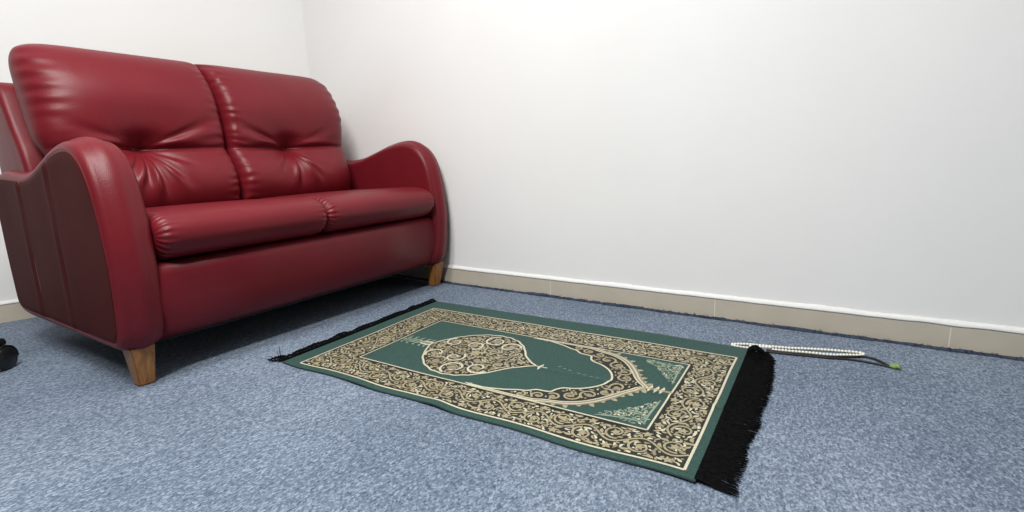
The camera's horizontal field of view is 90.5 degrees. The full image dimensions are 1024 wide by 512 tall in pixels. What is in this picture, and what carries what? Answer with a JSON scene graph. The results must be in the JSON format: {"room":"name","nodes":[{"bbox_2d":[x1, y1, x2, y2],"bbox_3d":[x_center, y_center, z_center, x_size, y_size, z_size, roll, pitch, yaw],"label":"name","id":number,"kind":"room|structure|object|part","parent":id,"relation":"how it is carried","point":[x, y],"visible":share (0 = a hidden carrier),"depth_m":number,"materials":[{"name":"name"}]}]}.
{"room":"prayer room","nodes":[
{"label":"prayer room","id":0,"kind":"room"},
{"bbox_2d":[0,0,309,300],"bbox_3d":[-2.948,-0.842,1.085,5.085,2.600,0.122,-12,15,-42],"label":"wall","id":1,"kind":"structure","parent":0,"point":[257,35],"depth_m":2.28,"materials":[{"name":"white paint"}]},
{"bbox_2d":[0,299,18,304],"bbox_3d":[-2.887,0.365,1.262,4.988,0.018,0.011,-12,15,-41],"label":"trim","id":2,"kind":"structure","parent":1,"relation":"attached to","point":[12,301],"depth_m":2.04,"materials":[{"name":"white paint"}]},
{"bbox_2d":[0,303,36,322],"bbox_3d":[-2.887,0.407,1.271,4.988,0.073,0.009,-12,15,-41],"label":"baseboard","id":3,"kind":"structure","parent":1,"relation":"attached to","point":[8,312],"depth_m":2.05,"materials":[{"name":"beige tile"}]},
{"bbox_2d":[0,276,1023,511],"bbox_3d":[-0.471,0.688,-0.256,7.414,0.060,5.025,5,13,32],"label":"floor","id":4,"kind":"structure","parent":0,"point":[221,426],"depth_m":1.09,"materials":[{"name":"blue carpet"}]},
{"bbox_2d":[0,338,18,369],"bbox_3d":[-1.698,-0.066,1.166,0.595,0.960,0.616,-8,12,-28],"label":"swivel chair","id":5,"kind":"object","parent":4,"relation":"on","point":[9,354],"visible":1,"depth_m":1.53,"materials":[{"name":"black plastic"}]},
{"bbox_3d":[-1.598,0.266,1.413,0.052,0.061,0.275,3,12,23],"label":"arm","id":6,"kind":"part","parent":5,"relation":"part of","materials":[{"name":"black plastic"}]},
{"bbox_2d":[0,44,446,385],"bbox_3d":[-1.002,-0.261,1.990,0.898,0.983,1.314,5,13,32],"label":"sofa","id":7,"kind":"object","parent":4,"relation":"on","point":[145,201],"visible":1,"depth_m":1.63,"materials":[{"name":"red leather"}]},
{"bbox_3d":[-1.242,-0.266,2.116,0.359,0.777,1.199,5,13,32],"label":"frame","id":8,"kind":"part","parent":7,"relation":"part of","materials":[{"name":"red leather"}]},
{"bbox_3d":[-1.355,-0.041,1.476,0.816,0.508,0.008,5,13,32],"label":"panel","id":9,"kind":"part","parent":7,"relation":"part of","materials":[{"name":"leather"}]},
{"bbox_3d":[-1.325,-0.051,1.522,0.883,0.573,0.108,5,13,32],"label":"arm","id":10,"kind":"part","parent":7,"relation":"part of","materials":[{"name":"red leather"}]},
{"bbox_2d":[8,44,239,207],"bbox_3d":[-1.287,-0.420,1.744,0.310,0.558,0.548,5,13,32],"label":"cushion","id":11,"kind":"object","parent":7,"relation":"on","point":[169,118],"depth_m":1.68,"materials":[{"name":"red leather"}]},
{"bbox_2d":[145,197,327,260],"bbox_3d":[-1.042,-0.113,1.716,0.646,0.141,0.534,5,13,32],"label":"seat cushion","id":12,"kind":"object","parent":7,"relation":"on","point":[179,228],"depth_m":1.53,"materials":[{"name":"red leather"}]},
{"bbox_2d":[194,64,350,199],"bbox_3d":[-0.978,-0.522,2.214,0.310,0.558,0.596,5,13,32],"label":"cushion","id":13,"kind":"object","parent":7,"relation":"on","point":[282,133],"depth_m":2.10,"materials":[{"name":"red leather"}]},
{"bbox_2d":[261,187,433,233],"bbox_3d":[-0.748,-0.209,2.161,0.646,0.141,0.562,5,13,32],"label":"seat cushion","id":14,"kind":"object","parent":7,"relation":"on","point":[348,210],"depth_m":2.00,"materials":[{"name":"red leather"}]},
{"bbox_3d":[-0.677,-0.264,2.506,0.883,0.573,0.098,5,13,32],"label":"arm","id":15,"kind":"part","parent":7,"relation":"part of","materials":[{"name":"red leather"}]},
{"bbox_2d":[267,298,775,497],"bbox_3d":[0.010,0.278,1.479,1.336,0.048,0.767,5,13,32],"label":"rug","id":16,"kind":"object","parent":4,"relation":"on","point":[671,405],"visible":1,"depth_m":1.33,"materials":[{"name":"green fabric"}]},
{"bbox_2d":[392,275,1023,360],"bbox_3d":[1.379,0.275,1.345,5.776,0.014,0.026,5,13,32],"label":"carpet fray","id":17,"kind":"object","parent":4,"relation":"on","point":[927,346],"visible":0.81,"depth_m":1.70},
{"bbox_2d":[731,343,900,369],"bbox_3d":[0.856,0.271,1.458,0.414,0.015,0.096,4,12,28],"label":"beads","id":18,"kind":"object","parent":4,"relation":"on","point":[782,351],"visible":0.97,"depth_m":1.44,"materials":[{"name":"white plastic"}]},
{"bbox_3d":[0.882,0.280,1.430,0.296,0.007,0.061,4,12,27],"label":"cord","id":19,"kind":"part","parent":18,"relation":"part of","materials":[{"name":"black fabric"}]},
{"bbox_2d":[302,0,1023,327],"bbox_3d":[1.347,-1.008,1.176,5.950,2.600,0.100,5,13,32],"label":"wall","id":20,"kind":"structure","parent":0,"point":[865,155],"depth_m":1.69,"materials":[{"name":"white paint"}]},
{"bbox_2d":[396,266,1023,357],"bbox_3d":[1.402,0.245,1.345,5.850,0.073,0.009,5,13,32],"label":"baseboard","id":21,"kind":"structure","parent":20,"relation":"attached to","point":[977,340],"depth_m":1.69,"materials":[{"name":"beige tile"}]},
{"bbox_2d":[443,264,1023,333],"bbox_3d":[1.400,0.203,1.336,5.850,0.018,0.011,5,13,32],"label":"trim","id":22,"kind":"structure","parent":20,"relation":"attached to","point":[955,323],"depth_m":1.67,"materials":[{"name":"white paint"}]}
]}

